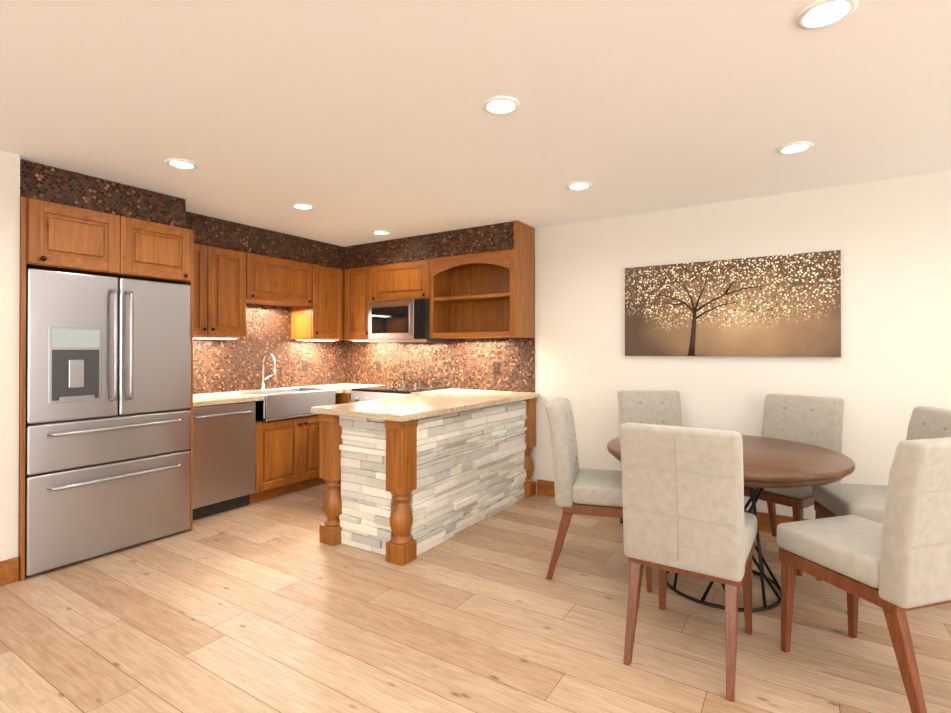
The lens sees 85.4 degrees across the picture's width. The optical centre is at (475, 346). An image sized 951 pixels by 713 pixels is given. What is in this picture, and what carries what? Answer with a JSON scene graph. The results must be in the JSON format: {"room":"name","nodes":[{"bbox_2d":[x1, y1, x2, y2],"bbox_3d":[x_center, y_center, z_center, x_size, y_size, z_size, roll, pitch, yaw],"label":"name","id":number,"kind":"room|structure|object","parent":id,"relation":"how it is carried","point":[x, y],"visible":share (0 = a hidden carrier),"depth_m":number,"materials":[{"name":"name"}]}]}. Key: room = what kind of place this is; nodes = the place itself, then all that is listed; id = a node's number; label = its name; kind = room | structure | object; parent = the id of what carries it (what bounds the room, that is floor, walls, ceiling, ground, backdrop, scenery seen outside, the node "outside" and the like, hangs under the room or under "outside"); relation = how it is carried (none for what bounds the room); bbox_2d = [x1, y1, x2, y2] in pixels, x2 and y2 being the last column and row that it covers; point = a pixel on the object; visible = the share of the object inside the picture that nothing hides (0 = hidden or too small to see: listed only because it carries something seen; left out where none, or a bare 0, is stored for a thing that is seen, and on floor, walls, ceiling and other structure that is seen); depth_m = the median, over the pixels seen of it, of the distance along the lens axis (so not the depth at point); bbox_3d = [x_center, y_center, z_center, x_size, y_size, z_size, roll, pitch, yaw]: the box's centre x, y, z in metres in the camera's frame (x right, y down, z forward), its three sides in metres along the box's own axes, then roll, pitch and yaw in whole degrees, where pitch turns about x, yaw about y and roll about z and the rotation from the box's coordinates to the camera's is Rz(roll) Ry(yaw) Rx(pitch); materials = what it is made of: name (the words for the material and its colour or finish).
{"room":"kitchen","nodes":[
{"label":"kitchen","id":0,"kind":"room"},
{"bbox_2d":[0,151,19,560],"bbox_3d":[-2.948,0.116,3.081,0.740,2.420,0.128,0,0,32],"label":"wall","id":1,"kind":"structure","parent":0,"point":[9,307],"depth_m":2.90,"materials":[{"name":"white paint"}]},
{"bbox_2d":[0,557,18,585],"bbox_3d":[-2.945,1.259,3.062,0.758,0.135,0.146,0,0,32],"label":"baseboard","id":2,"kind":"structure","parent":1,"relation":"attached to","point":[9,570],"depth_m":2.88,"materials":[{"name":"brown wood"}]},
{"bbox_2d":[20,197,133,280],"bbox_3d":[-2.728,-0.661,3.363,0.786,0.378,0.534,0,0,32],"label":"upper cabinet","id":3,"kind":"object","parent":1,"relation":"attached to","point":[53,236],"depth_m":3.12,"materials":[{"name":"brown wood"}]},
{"bbox_2d":[0,483,950,712],"bbox_3d":[-0.242,1.338,0.563,8.200,0.050,8.025,0,0,32],"label":"floor","id":4,"kind":"structure","parent":0,"point":[273,605],"depth_m":2.39,"materials":[{"name":"brown wood"}]},
{"bbox_2d":[25,268,190,575],"bbox_3d":[-2.590,0.440,3.507,0.827,1.778,0.930,0,0,32],"label":"refrigerator","id":5,"kind":"object","parent":4,"relation":"on","point":[108,423],"visible":0.98,"depth_m":3.24,"materials":[{"name":"grey metal"}]},
{"bbox_2d":[193,402,254,519],"bbox_3d":[-2.237,0.895,4.215,0.663,0.874,0.600,0,0,32],"label":"dishwasher","id":6,"kind":"object","parent":4,"relation":"on","point":[223,457],"visible":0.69,"depth_m":4.08,"materials":[{"name":"grey metal"}]},
{"bbox_2d":[250,415,325,503],"bbox_3d":[-1.857,0.988,4.886,0.616,0.695,0.935,0,0,32],"label":"base cabinet","id":7,"kind":"object","parent":4,"relation":"on","point":[287,453],"depth_m":4.60,"materials":[{"name":"brown wood"}]},
{"bbox_2d":[336,393,349,403],"bbox_3d":[-1.403,0.900,5.494,0.732,0.878,0.715,0,0,32],"label":"base cabinet","id":8,"kind":"object","parent":4,"relation":"on","point":[341,398],"depth_m":5.10,"materials":[{"name":"brown wood"}]},
{"bbox_2d":[193,383,539,421],"bbox_3d":[-1.055,0.433,4.406,2.493,0.040,2.189,0,0,32],"label":"countertop","id":9,"kind":"structure","parent":8,"relation":"on","point":[419,405],"depth_m":3.91,"materials":[{"name":"beige stone"}]},
{"bbox_2d":[260,353,275,389],"bbox_3d":[-1.981,0.236,5.000,0.223,0.358,0.122,0,0,32],"label":"faucet","id":10,"kind":"object","parent":9,"relation":"on","point":[274,371],"visible":0.98,"depth_m":5.00,"materials":[{"name":"silver metal"}]},
{"bbox_2d":[230,387,335,421],"bbox_3d":[-1.794,0.523,4.841,0.534,0.226,0.772,0,0,32],"label":"sink","id":11,"kind":"object","parent":9,"relation":"in","point":[283,403],"visible":0.79,"depth_m":4.64,"materials":[{"name":"silver metal"}]},
{"bbox_2d":[349,385,449,402],"bbox_3d":[-0.765,0.872,5.101,0.756,0.930,0.697,0,0,32],"label":"range","id":12,"kind":"object","parent":4,"relation":"on","point":[372,393],"visible":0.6,"depth_m":4.96,"materials":[{"name":"grey"}]},
{"bbox_2d":[318,398,536,565],"bbox_3d":[-0.257,0.893,4.090,0.748,0.878,1.860,0,0,32],"label":"kitchen island","id":13,"kind":"object","parent":4,"relation":"on","point":[402,493],"visible":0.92,"depth_m":3.46,"materials":[{"name":"white stone"}]},
{"bbox_2d":[545,398,651,592],"bbox_3d":[0.740,0.826,3.055,0.594,1.000,0.460,0,0,16],"label":"chair","id":14,"kind":"object","parent":4,"relation":"on","point":[587,491],"visible":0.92,"depth_m":2.90,"materials":[{"name":"beige fabric"}]},
{"bbox_2d":[617,390,681,523],"bbox_3d":[1.315,0.829,3.630,0.460,1.000,0.594,0,0,-4],"label":"chair","id":15,"kind":"object","parent":4,"relation":"on","point":[659,407],"visible":0.38,"depth_m":3.81,"materials":[{"name":"beige fabric"}]},
{"bbox_2d":[619,422,756,701],"bbox_3d":[0.951,0.822,2.271,0.479,1.000,0.607,0,0,32],"label":"chair","id":16,"kind":"object","parent":4,"relation":"on","point":[684,513],"visible":1,"depth_m":2.05,"materials":[{"name":"beige fabric"}]},
{"bbox_2d":[607,435,854,611],"bbox_3d":[1.363,0.945,2.872,1.220,0.755,1.220,0,0,32],"label":"round dining table","id":17,"kind":"object","parent":4,"relation":"on","point":[773,463],"visible":0.46,"depth_m":2.61,"materials":[{"name":"brown wood"}]},
{"bbox_2d":[744,394,843,575],"bbox_3d":[1.987,0.828,3.303,0.594,1.000,0.460,0,0,-35],"label":"chair","id":18,"kind":"object","parent":4,"relation":"on","point":[814,420],"visible":0.5,"depth_m":3.32,"materials":[{"name":"beige fabric"}]},
{"bbox_2d":[777,437,950,712],"bbox_3d":[1.611,0.821,2.039,0.460,1.000,0.594,0,0,-17],"label":"chair","id":19,"kind":"object","parent":4,"relation":"on","point":[895,566],"visible":1,"depth_m":1.79,"materials":[{"name":"beige fabric"}]},
{"bbox_2d":[812,406,950,580],"bbox_3d":[2.169,0.824,2.680,0.594,1.000,0.460,0,0,13],"label":"chair","id":20,"kind":"object","parent":4,"relation":"on","point":[862,500],"visible":0.19,"depth_m":2.69,"materials":[{"name":"beige fabric"}]},
{"bbox_2d":[0,0,950,246],"bbox_3d":[-0.242,-1.132,0.576,8.200,0.050,8.025,0,0,32],"label":"ceiling","id":21,"kind":"structure","parent":0,"point":[355,122],"depth_m":2.32,"materials":[{"name":"white paint"}]},
{"bbox_2d":[165,158,197,169],"bbox_3d":[-1.752,-1.087,3.070,0.170,0.010,0.170,0,0,32],"label":"recessed light","id":22,"kind":"object","parent":21,"relation":"in","point":[182,164],"visible":0.94,"depth_m":3.06,"materials":[{"name":"white"}]},
{"bbox_2d":[20,159,513,269],"bbox_3d":[-1.353,-0.969,4.033,2.416,0.236,3.171,0,0,32],"label":"soffit","id":23,"kind":"structure","parent":21,"relation":"attached to","point":[42,182],"depth_m":4.46,"materials":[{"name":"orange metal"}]},
{"bbox_2d":[291,203,314,209],"bbox_3d":[-1.331,-1.082,3.975,0.170,0.010,0.170,0,0,32],"label":"recessed light","id":24,"kind":"object","parent":21,"relation":"in","point":[303,206],"visible":0.98,"depth_m":3.98,"materials":[{"name":"white"}]},
{"bbox_2d":[372,230,389,234],"bbox_3d":[-0.894,-1.077,4.870,0.170,0.010,0.170,0,0,32],"label":"recessed light","id":25,"kind":"object","parent":21,"relation":"in","point":[378,232],"visible":0.98,"depth_m":4.86,"materials":[{"name":"white"}]},
{"bbox_2d":[482,96,519,114],"bbox_3d":[0.116,-1.091,2.335,0.170,0.010,0.170,0,0,32],"label":"recessed light","id":26,"kind":"object","parent":21,"relation":"in","point":[501,105],"visible":1,"depth_m":2.33,"materials":[{"name":"white"}]},
{"bbox_2d":[566,182,591,189],"bbox_3d":[0.700,-1.085,3.480,0.170,0.010,0.170,0,0,32],"label":"recessed light","id":27,"kind":"object","parent":21,"relation":"in","point":[579,185],"visible":0.96,"depth_m":3.47,"materials":[{"name":"white"}]},
{"bbox_2d":[777,141,813,154],"bbox_3d":[1.752,-1.088,2.825,0.170,0.010,0.170,0,0,32],"label":"recessed light","id":28,"kind":"object","parent":21,"relation":"in","point":[795,147],"visible":1,"depth_m":2.81,"materials":[{"name":"white"}]},
{"bbox_2d":[796,0,858,29],"bbox_3d":[1.151,-1.094,1.690,0.170,0.010,0.170,0,0,32],"label":"recessed light","id":29,"kind":"object","parent":21,"relation":"in","point":[819,14],"visible":1,"depth_m":1.69,"materials":[{"name":"white"}]},
{"bbox_2d":[530,170,950,519],"bbox_3d":[1.880,0.121,3.916,8.200,2.420,0.100,0,0,32],"label":"wall","id":30,"kind":"structure","parent":0,"point":[885,373],"depth_m":3.70,"materials":[{"name":"white paint"}]},
{"bbox_2d":[344,259,429,339],"bbox_3d":[-0.847,-0.461,5.355,1.144,0.758,0.372,0,0,32],"label":"upper cabinet","id":31,"kind":"object","parent":30,"relation":"attached to","point":[365,286],"visible":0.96,"depth_m":5.29,"materials":[{"name":"brown wood"}]},
{"bbox_2d":[368,299,448,342],"bbox_3d":[-0.696,-0.253,5.224,0.744,0.411,0.425,0,0,32],"label":"microwave","id":32,"kind":"object","parent":31,"relation":"attached to","point":[402,321],"visible":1,"depth_m":5.06,"materials":[{"name":"grey metal"}]},
{"bbox_2d":[345,338,534,392],"bbox_3d":[-0.492,-0.202,5.356,2.448,1.280,0.008,0,0,32],"label":"tile backsplash","id":33,"kind":"structure","parent":30,"relation":"attached to","point":[455,363],"depth_m":5.21,"materials":[{"name":"brown tile"}]},
{"bbox_2d":[376,361,380,369],"bbox_3d":[-1.081,0.205,5.716,0.070,0.110,0.006,0,0,32],"label":"electrical outlet","id":34,"kind":"object","parent":33,"relation":"attached to","point":[378,365],"visible":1,"depth_m":5.71,"materials":[{"name":"black"}]},
{"bbox_2d":[494,362,499,373],"bbox_3d":[0.203,0.201,4.902,0.070,0.110,0.006,0,0,32],"label":"electrical outlet","id":35,"kind":"object","parent":33,"relation":"attached to","point":[496,367],"visible":1,"depth_m":4.90,"materials":[{"name":"brown plastic"}]},
{"bbox_2d":[429,220,534,338],"bbox_3d":[0.048,-0.584,4.806,0.948,0.998,0.340,0,0,32],"label":"open shelf unit","id":36,"kind":"object","parent":30,"relation":"attached to","point":[491,294],"visible":1,"depth_m":4.86,"materials":[{"name":"brown wood"}]},
{"bbox_2d":[537,479,809,532],"bbox_3d":[2.893,1.259,3.196,5.525,0.135,0.016,0,0,32],"label":"baseboard","id":37,"kind":"structure","parent":30,"relation":"attached to","point":[545,487],"depth_m":3.72,"materials":[{"name":"brown wood"}]},
{"bbox_2d":[625,250,840,356],"bbox_3d":[1.846,-0.289,3.855,1.450,0.722,0.039,0,0,32],"label":"framed picture","id":38,"kind":"object","parent":30,"relation":"attached to","point":[787,305],"visible":1,"depth_m":3.78,"materials":[{"name":"fabric"}]},
{"bbox_3d":[-3.689,0.114,2.697,0.100,2.420,7.925,0,0,32],"label":"wall","id":39,"kind":"structure","parent":0,"visible":0},
{"bbox_2d":[126,219,197,284],"bbox_3d":[-2.513,-0.659,3.701,0.786,0.378,0.534,0,0,32],"label":"upper cabinet","id":40,"kind":"object","parent":39,"relation":"attached to","point":[162,252],"depth_m":3.56,"materials":[{"name":"brown wood"}]},
{"bbox_2d":[191,244,217,336],"bbox_3d":[-2.437,-0.467,4.240,0.336,0.758,0.419,0,0,32],"label":"upper cabinet","id":41,"kind":"object","parent":39,"relation":"attached to","point":[204,295],"depth_m":4.26,"materials":[{"name":"brown wood"}]},
{"bbox_2d":[193,337,239,338],"bbox_3d":[-2.361,-0.077,4.363,0.240,0.015,0.640,0,0,32],"label":"under-cabinet light","id":42,"kind":"object","parent":41,"relation":"attached to","point":[193,337],"depth_m":4.40,"materials":[{"name":"white"}]},
{"bbox_2d":[218,247,257,336],"bbox_3d":[-2.266,-0.465,4.511,0.336,0.758,0.491,0,0,32],"label":"upper cabinet","id":43,"kind":"object","parent":39,"relation":"attached to","point":[227,285],"depth_m":4.48,"materials":[{"name":"brown wood"}]},
{"bbox_2d":[193,303,344,393],"bbox_3d":[-2.112,-0.203,5.080,0.008,1.280,2.190,0,0,32],"label":"tile backsplash","id":44,"kind":"structure","parent":39,"relation":"attached to","point":[225,365],"depth_m":5.11,"materials":[{"name":"brown tile"}]},
{"bbox_2d":[302,361,306,370],"bbox_3d":[-1.828,0.204,5.509,0.006,0.110,0.070,0,0,32],"label":"electrical outlet","id":45,"kind":"object","parent":44,"relation":"attached to","point":[304,365],"visible":1,"depth_m":5.50,"materials":[{"name":"black"}]},
{"bbox_2d":[258,254,313,308],"bbox_3d":[-1.976,-0.630,4.968,0.336,0.423,0.726,0,0,32],"label":"upper cabinet","id":46,"kind":"object","parent":39,"relation":"attached to","point":[281,282],"depth_m":4.93,"materials":[{"name":"brown wood"}]},
{"bbox_2d":[291,264,344,339],"bbox_3d":[-1.691,-0.460,5.417,0.336,0.758,0.476,0,0,32],"label":"upper cabinet","id":47,"kind":"object","parent":39,"relation":"attached to","point":[324,319],"depth_m":5.33,"materials":[{"name":"brown wood"}]},
{"bbox_2d":[295,339,338,340],"bbox_3d":[-1.671,-0.072,5.450,0.240,0.015,0.375,0,0,32],"label":"under-cabinet light","id":48,"kind":"object","parent":47,"relation":"attached to","point":[295,339],"depth_m":5.34,"materials":[{"name":"white plastic"}]}
]}

